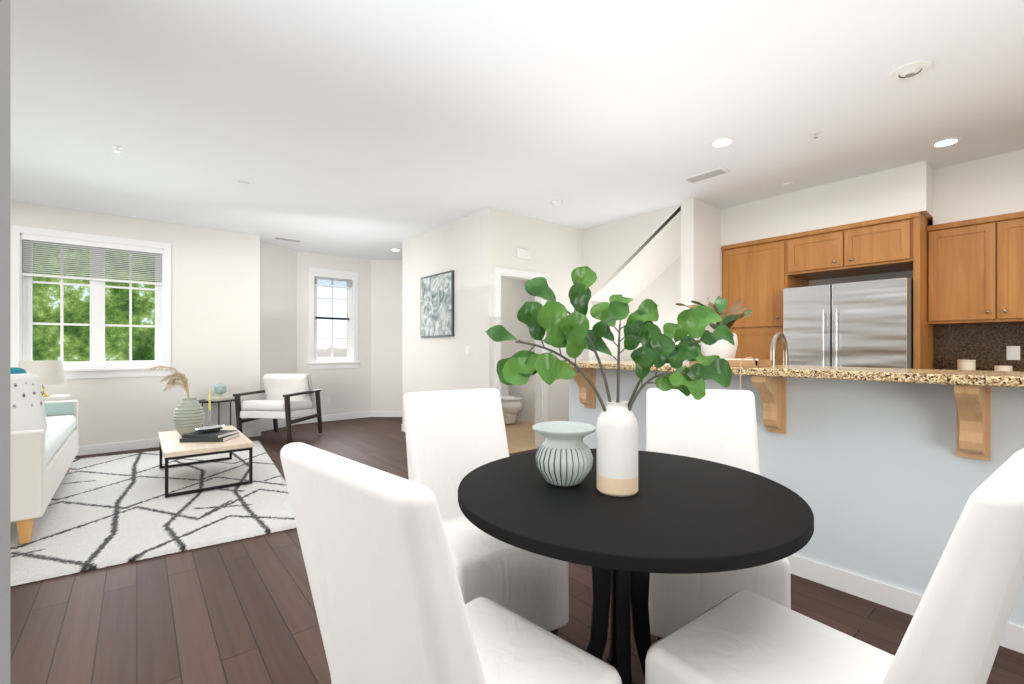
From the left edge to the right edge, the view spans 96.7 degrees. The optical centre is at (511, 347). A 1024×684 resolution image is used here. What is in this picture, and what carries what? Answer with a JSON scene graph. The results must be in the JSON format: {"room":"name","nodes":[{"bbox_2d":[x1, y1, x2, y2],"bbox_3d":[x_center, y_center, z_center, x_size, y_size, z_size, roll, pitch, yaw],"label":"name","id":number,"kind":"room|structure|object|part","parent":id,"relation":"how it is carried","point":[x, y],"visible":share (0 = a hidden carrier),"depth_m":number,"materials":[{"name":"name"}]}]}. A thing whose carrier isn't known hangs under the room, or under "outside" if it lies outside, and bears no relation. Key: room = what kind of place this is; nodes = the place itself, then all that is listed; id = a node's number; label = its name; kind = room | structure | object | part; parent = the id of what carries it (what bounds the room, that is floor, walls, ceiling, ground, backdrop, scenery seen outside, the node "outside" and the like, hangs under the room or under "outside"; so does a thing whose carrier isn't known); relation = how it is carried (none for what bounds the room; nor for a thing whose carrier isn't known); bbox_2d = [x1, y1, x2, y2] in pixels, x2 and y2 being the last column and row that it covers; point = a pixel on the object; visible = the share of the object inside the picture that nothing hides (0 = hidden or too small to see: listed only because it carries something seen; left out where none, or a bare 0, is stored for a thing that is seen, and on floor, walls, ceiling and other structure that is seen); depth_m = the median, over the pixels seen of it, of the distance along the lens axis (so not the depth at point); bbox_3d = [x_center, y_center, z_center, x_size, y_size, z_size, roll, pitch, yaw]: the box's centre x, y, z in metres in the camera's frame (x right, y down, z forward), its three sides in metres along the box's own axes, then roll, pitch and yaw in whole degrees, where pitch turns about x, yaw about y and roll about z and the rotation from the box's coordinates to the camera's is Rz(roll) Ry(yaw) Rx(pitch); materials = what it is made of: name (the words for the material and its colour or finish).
{"room":"dining room","nodes":[
{"label":"dining room","id":0,"kind":"room"},
{"bbox_2d":[0,0,10,683],"bbox_3d":[0.175,-0.170,-0.471,0.170,2.740,2.050,0,0,-40],"label":"wall","id":1,"kind":"structure","parent":0,"point":[5,341],"depth_m":0.36,"materials":[{"name":"grey paint"}]},
{"bbox_2d":[18,360,69,399],"bbox_3d":[-4.718,0.647,4.560,0.420,1.041,0.420,0,0,-40],"label":"table lamp","id":2,"kind":"object","parent":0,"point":[49,372],"depth_m":4.49,"materials":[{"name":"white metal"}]},
{"bbox_3d":[-4.718,0.828,4.560,0.420,0.680,0.420,0,0,-40],"label":"table lamp","id":3,"kind":"part","parent":2,"relation":"part of","materials":[{"name":"white"}]},
{"bbox_2d":[11,201,259,446],"bbox_3d":[-4.606,-0.170,5.391,2.850,2.740,0.180,0,0,-40],"label":"wall","id":4,"kind":"structure","parent":0,"point":[215,307],"depth_m":5.71,"materials":[{"name":"white paint"}]},
{"bbox_2d":[11,225,170,368],"bbox_3d":[-4.753,-0.527,5.215,1.350,1.515,0.131,0,0,-40],"label":"window","id":5,"kind":"structure","parent":4,"relation":"in","point":[97,324],"depth_m":5.20,"materials":[{"name":"white"}]},
{"bbox_2d":[22,235,161,284],"bbox_3d":[-4.742,-0.989,5.202,1.180,0.438,0.057,0,0,-40],"label":"window blind","id":6,"kind":"object","parent":5,"relation":"attached to","point":[56,241],"visible":0.96,"depth_m":5.16,"materials":[{"name":"white"}]},
{"bbox_2d":[64,367,172,378],"bbox_3d":[-4.727,0.284,5.184,1.390,0.111,0.113,0,0,-40],"label":"sill","id":7,"kind":"structure","parent":4,"relation":"attached to","point":[76,373],"depth_m":5.25,"materials":[{"name":"white wood"}]},
{"bbox_2d":[76,428,259,455],"bbox_3d":[-4.467,1.150,5.380,2.650,0.100,0.014,0,0,-40],"label":"baseboard","id":8,"kind":"structure","parent":4,"relation":"attached to","point":[114,447],"depth_m":5.32,"materials":[{"name":"white wood"}]},
{"bbox_2d":[260,241,296,424],"bbox_3d":[-3.580,-0.170,6.869,0.150,2.740,0.813,0,0,19],"label":"wall","id":9,"kind":"structure","parent":0,"point":[278,309],"depth_m":6.82,"materials":[{"name":"white paint"}]},
{"bbox_2d":[260,418,296,431],"bbox_3d":[-3.510,1.150,6.819,0.014,0.100,0.763,0,0,19],"label":"baseboard","id":10,"kind":"structure","parent":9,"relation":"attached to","point":[268,426],"depth_m":6.70,"materials":[{"name":"white wood"}]},
{"bbox_2d":[297,251,370,417],"bbox_3d":[-2.987,-0.170,7.633,1.200,2.740,0.180,0,0,-40],"label":"wall","id":11,"kind":"structure","parent":0,"point":[346,390],"depth_m":7.61,"materials":[{"name":"white paint"}]},
{"bbox_2d":[325,397,329,404],"bbox_3d":[-3.028,0.870,7.478,0.072,0.116,0.006,0,0,-40],"label":"outlet","id":12,"kind":"object","parent":11,"relation":"attached to","point":[327,400],"visible":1,"depth_m":7.47,"materials":[{"name":"white plastic"}]},
{"bbox_2d":[307,361,359,368],"bbox_3d":[-2.954,0.284,7.553,0.840,0.111,0.113,0,0,-40],"label":"sill","id":13,"kind":"structure","parent":11,"relation":"attached to","point":[330,365],"depth_m":7.50,"materials":[{"name":"white wood"}]},
{"bbox_2d":[309,267,357,361],"bbox_3d":[-2.980,-0.532,7.584,0.800,1.525,0.131,0,0,-40],"label":"window","id":14,"kind":"structure","parent":11,"relation":"in","point":[312,271],"depth_m":7.61,"materials":[{"name":"white wood"}]},
{"bbox_2d":[314,273,352,288],"bbox_3d":[-2.969,-1.114,7.571,0.630,0.208,0.057,0,0,-40],"label":"window blind","id":15,"kind":"object","parent":14,"relation":"attached to","point":[334,277],"visible":0.83,"depth_m":7.55,"materials":[{"name":"white"}]},
{"bbox_2d":[297,411,370,423],"bbox_3d":[-2.925,1.150,7.558,1.200,0.100,0.014,0,0,-40],"label":"baseboard","id":16,"kind":"structure","parent":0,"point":[334,417],"depth_m":7.60,"materials":[{"name":"white wood"}]},
{"bbox_2d":[371,260,401,410],"bbox_3d":[-2.188,-0.170,8.010,0.652,2.740,0.150,0,0,2],"label":"wall","id":17,"kind":"structure","parent":0,"point":[386,335],"depth_m":7.93,"materials":[{"name":"white paint"}]},
{"bbox_2d":[371,411,401,416],"bbox_3d":[-2.167,1.150,7.927,0.602,0.100,0.014,0,0,2],"label":"baseboard","id":18,"kind":"structure","parent":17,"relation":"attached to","point":[386,413],"depth_m":7.92,"materials":[{"name":"white wood"}]},
{"bbox_2d":[406,210,481,392],"bbox_3d":[-0.874,-0.170,5.824,0.120,2.740,1.860,0,0,-40],"label":"wall","id":19,"kind":"structure","parent":0,"point":[439,363],"depth_m":5.58,"materials":[{"name":"white paint"}]},
{"bbox_2d":[420,270,453,337],"bbox_3d":[-0.965,-0.540,5.814,0.032,0.800,0.800,0,0,-40],"label":"picture","id":20,"kind":"object","parent":19,"relation":"attached to","point":[436,305],"visible":1,"depth_m":5.76,"materials":[{"name":"grey paper"}]},
{"bbox_2d":[466,346,469,355],"bbox_3d":[-0.516,0.033,5.288,0.009,0.116,0.072,0,0,-40],"label":"light switch","id":21,"kind":"object","parent":19,"relation":"attached to","point":[467,350],"visible":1,"depth_m":5.28,"materials":[{"name":"white plastic"}]},
{"bbox_2d":[402,241,534,424],"bbox_3d":[-0.528,-0.170,7.393,2.650,2.740,0.120,0,0,-40],"label":"wall","id":22,"kind":"structure","parent":0,"point":[515,296],"depth_m":7.71,"materials":[{"name":"white paint"}]},
{"bbox_2d":[11,417,1023,683],"bbox_3d":[-0.388,1.258,3.827,7.370,0.124,9.800,0,0,-40],"label":"floor","id":23,"kind":"structure","parent":0,"point":[241,611],"depth_m":2.06,"materials":[{"name":"brown wood"}]},
{"bbox_2d":[11,441,295,585],"bbox_3d":[-3.110,1.183,3.878,2.002,0.026,3.308,0,0,-35],"label":"rug","id":24,"kind":"object","parent":23,"relation":"on","point":[103,511],"visible":0.79,"depth_m":3.25,"materials":[{"name":"white fabric"}]},
{"bbox_2d":[11,367,77,543],"bbox_3d":[-3.847,0.652,3.276,0.900,1.032,2.150,0,0,-40],"label":"sofa","id":25,"kind":"object","parent":24,"relation":"on","point":[44,444],"visible":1,"depth_m":2.99,"materials":[{"name":"white fabric"}]},
{"bbox_2d":[158,425,253,497],"bbox_3d":[-2.830,0.992,4.173,0.620,0.352,1.140,0,0,-40],"label":"coffee table","id":26,"kind":"object","parent":24,"relation":"on","point":[171,447],"visible":0.9,"depth_m":3.85,"materials":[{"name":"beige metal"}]},
{"bbox_2d":[149,365,204,435],"bbox_3d":[-3.135,0.489,4.264,0.419,0.652,0.358,0,0,-40],"label":"vase","id":27,"kind":"object","parent":26,"relation":"on","point":[188,416],"visible":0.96,"depth_m":4.22,"materials":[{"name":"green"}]},
{"bbox_2d":[179,430,239,441],"bbox_3d":[-2.700,0.785,4.076,0.373,0.060,0.286,0,0,-2],"label":"books","id":28,"kind":"object","parent":26,"relation":"on","point":[219,435],"visible":0.94,"depth_m":3.96,"materials":[{"name":"grey paper"}]},
{"bbox_2d":[194,425,224,432],"bbox_3d":[-2.719,0.734,4.098,0.160,0.040,0.270,0,0,21],"label":"bowl","id":29,"kind":"object","parent":28,"relation":"on","point":[209,429],"visible":1,"depth_m":4.09,"materials":[{"name":"white"}]},
{"bbox_2d":[207,390,212,425],"bbox_3d":[-3.149,0.628,4.742,0.060,0.373,0.060,0,0,-40],"label":"candle","id":30,"kind":"object","parent":26,"relation":"on","point":[210,411],"visible":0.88,"depth_m":4.74,"materials":[{"name":"yellow wax"}]},
{"bbox_2d":[197,399,234,426],"bbox_3d":[-3.698,0.925,5.712,0.440,0.550,0.440,0,0,-40],"label":"side table","id":31,"kind":"object","parent":23,"relation":"on","point":[202,401],"visible":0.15,"depth_m":5.58,"materials":[{"name":"black metal"}]},
{"bbox_2d":[205,394,234,400],"bbox_3d":[-3.662,0.623,5.716,0.180,0.053,0.260,0,0,16],"label":"books","id":32,"kind":"object","parent":31,"relation":"on","point":[220,397],"visible":0.88,"depth_m":5.63,"materials":[{"name":"beige paper"}]},
{"bbox_2d":[214,383,226,394],"bbox_3d":[-3.662,0.515,5.716,0.143,0.160,0.136,0,0,-40],"label":"glass orb","id":33,"kind":"object","parent":32,"relation":"on","point":[220,388],"visible":1,"depth_m":5.68,"materials":[{"name":"teal glass"}]},
{"bbox_2d":[233,373,322,443],"bbox_3d":[-3.010,0.754,5.919,0.720,0.829,0.805,0,0,8],"label":"armchair","id":34,"kind":"object","parent":23,"relation":"on","point":[289,396],"visible":1,"depth_m":5.92,"materials":[{"name":"white fabric"}]},
{"bbox_2d":[280,442,621,683],"bbox_3d":[-0.111,0.698,0.990,0.476,1.005,0.592,0,0,44],"label":"dining chair","id":35,"kind":"object","parent":23,"relation":"on","point":[391,607],"visible":1,"depth_m":0.77,"materials":[{"name":"white fabric"}]},
{"bbox_2d":[403,388,568,635],"bbox_3d":[-0.128,0.698,1.876,0.476,1.005,0.592,0,0,-32],"label":"dining chair","id":36,"kind":"object","parent":23,"relation":"on","point":[454,438],"visible":0.5,"depth_m":1.90,"materials":[{"name":"white fabric"}]},
{"bbox_2d":[501,383,521,424],"bbox_3d":[-0.112,0.773,7.210,0.420,0.845,0.680,0,0,-40],"label":"toilet","id":37,"kind":"object","parent":23,"relation":"on","point":[511,407],"visible":0.52,"depth_m":7.02,"materials":[{"name":"white ceramic"}]},
{"bbox_2d":[509,374,534,423],"bbox_3d":[0.528,0.778,7.503,0.680,0.836,1.048,0,0,-40],"label":"bathroom vanity","id":38,"kind":"object","parent":23,"relation":"on","point":[526,394],"depth_m":7.36,"materials":[{"name":"white wood"}]},
{"bbox_2d":[458,449,813,683],"bbox_3d":[0.359,0.825,1.508,1.070,0.750,1.070,0,0,-40],"label":"dining table","id":39,"kind":"object","parent":23,"relation":"on","point":[677,514],"visible":0.85,"depth_m":1.28,"materials":[{"name":"black paint"}]},
{"bbox_2d":[532,421,595,486],"bbox_3d":[0.174,0.354,1.524,0.212,0.189,0.212,0,0,-40],"label":"ribbed pot","id":40,"kind":"object","parent":39,"relation":"on","point":[563,457],"visible":1,"depth_m":1.46,"materials":[{"name":"ceramic"}]},
{"bbox_2d":[485,266,734,496],"bbox_3d":[0.333,0.093,1.432,0.695,0.711,0.505,0,0,-40],"label":"vase","id":41,"kind":"object","parent":39,"relation":"on","point":[617,442],"visible":1,"depth_m":1.40,"materials":[{"name":"white ceramic"}]},
{"bbox_2d":[646,388,790,640],"bbox_3d":[0.809,0.698,1.897,0.476,1.005,0.592,0,0,16],"label":"dining chair","id":42,"kind":"object","parent":23,"relation":"on","point":[717,426],"visible":0.33,"depth_m":2.02,"materials":[{"name":"white fabric"}]},
{"bbox_2d":[721,235,808,364],"bbox_3d":[2.767,0.037,4.988,0.622,2.326,0.658,0,0,-40],"label":"tall cabinet","id":43,"kind":"object","parent":23,"relation":"on","point":[759,276],"depth_m":4.75,"materials":[{"name":"brown wood"}]},
{"bbox_2d":[645,449,1023,683],"bbox_3d":[0.695,0.698,1.006,0.476,1.005,0.642,0,0,-37],"label":"dining chair","id":44,"kind":"object","parent":23,"relation":"on","point":[954,633],"visible":1,"depth_m":0.74,"materials":[{"name":"white fabric"}]},
{"bbox_2d":[783,277,912,368],"bbox_3d":[3.192,0.300,4.290,0.776,1.760,0.930,0,0,-40],"label":"refrigerator","id":45,"kind":"object","parent":23,"relation":"on","point":[868,324],"visible":0.46,"depth_m":4.01,"materials":[{"name":"grey metal"}]},
{"bbox_3d":[4.326,0.745,3.090,0.628,0.910,2.245,0,0,-39],"label":"base cabinet","id":46,"kind":"object","parent":23,"relation":"on","visible":0},
{"bbox_2d":[957,360,975,369],"bbox_3d":[3.848,0.193,3.854,0.114,0.190,0.114,0,0,-40],"label":"canister","id":47,"kind":"object","parent":46,"relation":"on","point":[966,364],"visible":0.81,"depth_m":3.81,"materials":[{"name":"beige ceramic"}]},
{"bbox_2d":[994,366,1012,370],"bbox_3d":[3.968,0.215,3.675,0.100,0.145,0.100,0,0,-40],"label":"coaster","id":48,"kind":"object","parent":46,"relation":"on","point":[1003,368],"visible":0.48,"depth_m":3.64,"materials":[{"name":"beige"}]},
{"bbox_3d":[2.127,0.745,2.350,0.628,0.910,3.900,0,0,-39],"label":"cabinet","id":49,"kind":"object","parent":23,"relation":"on","visible":0},
{"bbox_2d":[770,332,787,364],"bbox_3d":[1.708,0.094,2.826,0.240,0.390,0.139,0,0,-40],"label":"faucet","id":50,"kind":"object","parent":49,"relation":"on","point":[776,336],"visible":0.56,"depth_m":2.83,"materials":[{"name":"silver metal"}]},
{"bbox_2d":[11,0,1023,259],"bbox_3d":[-0.388,-1.600,3.827,7.370,0.120,9.800,0,0,-40],"label":"ceiling","id":51,"kind":"structure","parent":0,"point":[367,128],"depth_m":2.89,"materials":[{"name":"white paint"}]},
{"bbox_2d":[112,146,121,152],"bbox_3d":[-3.031,-1.523,3.495,0.060,0.033,0.060,0,0,-40],"label":"sprinkler","id":52,"kind":"object","parent":51,"relation":"attached to","point":[117,148],"visible":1,"depth_m":3.49,"materials":[{"name":"white plastic"}]},
{"bbox_2d":[238,181,248,185],"bbox_3d":[-2.503,-1.534,4.248,0.090,0.012,0.090,0,0,-40],"label":"smoke detector","id":53,"kind":"object","parent":51,"relation":"attached to","point":[243,183],"visible":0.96,"depth_m":4.22,"materials":[{"name":"white plastic"}]},
{"bbox_2d":[273,236,302,242],"bbox_3d":[-3.171,-1.535,6.442,0.360,0.010,0.160,0,0,-40],"label":"ceiling vent","id":54,"kind":"object","parent":51,"relation":"in","point":[287,239],"visible":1,"depth_m":6.42,"materials":[{"name":"white metal"}]},
{"bbox_2d":[551,200,562,206],"bbox_3d":[0.473,-1.522,4.808,0.130,0.035,0.130,0,0,-40],"label":"smoke detector","id":55,"kind":"object","parent":51,"relation":"attached to","point":[557,203],"visible":1,"depth_m":4.77,"materials":[{"name":"white plastic"}]},
{"bbox_2d":[682,167,729,183],"bbox_3d":[1.724,-1.535,4.056,0.160,0.010,0.360,0,0,-40],"label":"ceiling vent","id":56,"kind":"object","parent":51,"relation":"in","point":[706,175],"visible":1,"depth_m":4.04,"materials":[{"name":"white metal"}]},
{"bbox_2d":[709,137,734,148],"bbox_3d":[1.572,-1.536,3.410,0.180,0.006,0.180,0,0,-40],"label":"recessed light","id":57,"kind":"object","parent":51,"relation":"in","point":[723,142],"visible":1,"depth_m":3.40,"materials":[{"name":"white"}]},
{"bbox_2d":[782,182,793,185],"bbox_3d":[2.587,-1.534,4.267,0.090,0.012,0.090,0,0,-40],"label":"smoke detector","id":58,"kind":"object","parent":51,"relation":"attached to","point":[788,184],"visible":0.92,"depth_m":4.25,"materials":[{"name":"white plastic"}]},
{"bbox_2d":[811,131,820,138],"bbox_3d":[2.177,-1.523,3.264,0.060,0.033,0.060,0,0,-40],"label":"sprinkler","id":59,"kind":"object","parent":51,"relation":"attached to","point":[815,134],"visible":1,"depth_m":3.26,"materials":[{"name":"white plastic"}]},
{"bbox_2d":[888,60,933,81],"bbox_3d":[2.211,-1.538,2.527,0.194,0.038,0.194,0,0,-40],"label":"smoke detector","id":60,"kind":"object","parent":51,"relation":"in","point":[910,71],"visible":1,"depth_m":2.51,"materials":[{"name":"white plastic"}]},
{"bbox_2d":[930,137,962,148],"bbox_3d":[3.251,-1.536,3.410,0.180,0.006,0.180,0,0,-40],"label":"recessed light","id":61,"kind":"object","parent":51,"relation":"in","point":[947,142],"visible":1,"depth_m":3.40,"materials":[{"name":"white"}]},
{"bbox_2d":[482,207,582,420],"bbox_3d":[0.299,-0.170,5.508,1.530,2.740,0.120,0,0,-40],"label":"wall","id":62,"kind":"structure","parent":0,"point":[556,253],"depth_m":5.37,"materials":[{"name":"white paint"}]},
{"bbox_2d":[495,267,547,445],"bbox_3d":[0.084,0.152,5.322,0.790,2.095,0.143,0,0,-40],"label":"door frame","id":63,"kind":"structure","parent":62,"relation":"attached to","point":[541,400],"depth_m":5.45,"materials":[{"name":"white wood"}]},
{"bbox_2d":[517,248,530,259],"bbox_3d":[0.140,-1.090,5.278,0.210,0.110,0.032,0,0,-40],"label":"door chime","id":64,"kind":"object","parent":62,"relation":"attached to","point":[523,254],"visible":1,"depth_m":5.26,"materials":[{"name":"white plastic"}]},
{"bbox_2d":[591,301,622,360],"bbox_3d":[1.322,-0.170,6.351,1.120,2.740,0.120,0,0,-40],"label":"wall","id":65,"kind":"structure","parent":0,"point":[612,347],"depth_m":6.32,"materials":[{"name":"white paint"}]},
{"bbox_2d":[583,204,680,359],"bbox_3d":[1.399,-0.183,5.404,0.035,2.766,1.440,0,0,-40],"label":"wall","id":66,"kind":"structure","parent":0,"point":[612,250],"depth_m":5.54,"materials":[{"name":"white paint"}]},
{"bbox_2d":[591,211,680,303],"bbox_3d":[1.759,-1.160,5.636,0.815,1.092,1.340,0,0,-40],"label":"soffit","id":67,"kind":"structure","parent":0,"point":[650,262],"depth_m":5.69,"materials":[{"name":"white paint"}]},
{"bbox_2d":[623,256,680,360],"bbox_3d":[2.080,-0.170,5.966,0.100,2.740,1.440,0,0,-40],"label":"wall","id":68,"kind":"structure","parent":0,"point":[662,291],"depth_m":5.98,"materials":[{"name":"white paint"}]},
{"bbox_2d":[681,198,721,362],"bbox_3d":[2.286,-0.170,5.111,1.210,2.740,0.140,0,0,-40],"label":"wall","id":69,"kind":"structure","parent":0,"point":[701,266],"depth_m":4.78,"materials":[{"name":"white paint"}]},
{"bbox_2d":[569,369,1023,626],"bbox_3d":[1.796,0.671,2.161,0.120,1.057,4.050,0,0,-40],"label":"wall","id":70,"kind":"structure","parent":0,"point":[883,480],"depth_m":2.16,"materials":[{"name":"white paint"}]},
{"bbox_2d":[573,368,595,407],"bbox_3d":[0.517,0.301,3.433,0.235,0.318,0.100,0,0,-40],"label":"corbel","id":71,"kind":"object","parent":70,"relation":"attached to","point":[587,396],"visible":0.67,"depth_m":3.44,"materials":[{"name":"brown wood"}]},
{"bbox_2d":[751,376,785,433],"bbox_3d":[1.356,0.301,2.414,0.235,0.318,0.100,0,0,-40],"label":"corbel","id":72,"kind":"object","parent":70,"relation":"attached to","point":[771,391],"visible":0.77,"depth_m":2.42,"materials":[{"name":"brown wood"}]},
{"bbox_2d":[566,360,1023,387],"bbox_3d":[1.713,0.122,2.151,0.540,0.040,4.120,0,0,-40],"label":"countertop","id":73,"kind":"structure","parent":70,"relation":"on","point":[1013,379],"depth_m":2.00,"materials":[{"name":"stone"}]},
{"bbox_2d":[676,296,771,389],"bbox_3d":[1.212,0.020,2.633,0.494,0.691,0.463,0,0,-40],"label":"tray","id":74,"kind":"object","parent":73,"relation":"on","point":[722,348],"visible":0.48,"depth_m":2.58,"materials":[{"name":"brown wood"}]},
{"bbox_2d":[676,296,753,363],"bbox_3d":[1.208,-0.118,2.638,0.494,0.416,0.449,0,0,-40],"label":"potted plant","id":75,"kind":"object","parent":74,"relation":"on","point":[722,348],"depth_m":2.60,"materials":[{"name":"grey"}]},
{"bbox_2d":[787,554,1023,653],"bbox_3d":[1.744,1.150,2.118,0.014,0.100,4.050,0,0,-40],"label":"baseboard","id":76,"kind":"structure","parent":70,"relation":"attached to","point":[893,597],"depth_m":2.16,"materials":[{"name":"white wood"}]},
{"bbox_2d":[954,385,990,460],"bbox_3d":[1.840,0.301,1.827,0.235,0.318,0.100,0,0,-40],"label":"corbel","id":77,"kind":"object","parent":70,"relation":"attached to","point":[973,403],"visible":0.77,"depth_m":1.84,"materials":[{"name":"brown wood"}]},
{"bbox_2d":[721,149,1023,245],"bbox_3d":[3.805,-1.300,3.732,0.620,0.480,3.920,0,0,-40],"label":"soffit","id":78,"kind":"structure","parent":0,"point":[986,187],"depth_m":3.92,"materials":[{"name":"white paint"}]},
{"bbox_2d":[809,270,1023,324],"bbox_3d":[2.550,-0.170,5.860,0.150,2.740,9.100,0,0,-40],"label":"wall","id":79,"kind":"structure","parent":0,"point":[881,276],"depth_m":4.55,"materials":[{"name":"white paint"}]},
{"bbox_2d":[789,212,928,280],"bbox_3d":[3.281,-0.928,4.364,0.622,0.396,0.960,0,0,-40],"label":"upper cabinet","id":80,"kind":"object","parent":79,"relation":"attached to","point":[898,243],"depth_m":4.11,"materials":[{"name":"brown wood"}]},
{"bbox_2d":[927,211,1023,324],"bbox_3d":[4.003,-0.632,3.709,0.341,0.846,0.878,0,0,-40],"label":"upper cabinet","id":81,"kind":"object","parent":79,"relation":"attached to","point":[975,271],"visible":1,"depth_m":3.69,"materials":[{"name":"brown wood"}]},
{"bbox_2d":[934,323,1023,371],"bbox_3d":[4.562,0.040,3.284,0.019,0.496,2.244,0,0,-40],"label":"backsplash","id":82,"kind":"structure","parent":79,"relation":"attached to","point":[984,346],"depth_m":3.92,"materials":[{"name":"stone"}]},
{"bbox_2d":[1007,346,1019,359],"bbox_3d":[4.147,0.041,3.765,0.008,0.116,0.076,0,0,-40],"label":"outlet","id":83,"kind":"object","parent":82,"relation":"attached to","point":[1013,352],"visible":1,"depth_m":3.76,"materials":[{"name":"white plastic"}]},
{"label":"outside","id":84,"kind":"structure","parent":0,"visible":0},
{"bbox_2d":[33,244,154,360],"bbox_3d":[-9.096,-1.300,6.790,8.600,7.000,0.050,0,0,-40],"label":"trees","id":85,"kind":"object","parent":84,"point":[46,309],"depth_m":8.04,"materials":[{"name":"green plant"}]},
{"bbox_2d":[317,279,346,356],"bbox_3d":[-5.372,-1.300,13.748,4.800,7.000,0.050,0,0,-40],"label":"town","id":86,"kind":"object","parent":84,"point":[324,328],"visible":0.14,"depth_m":13.65}
]}

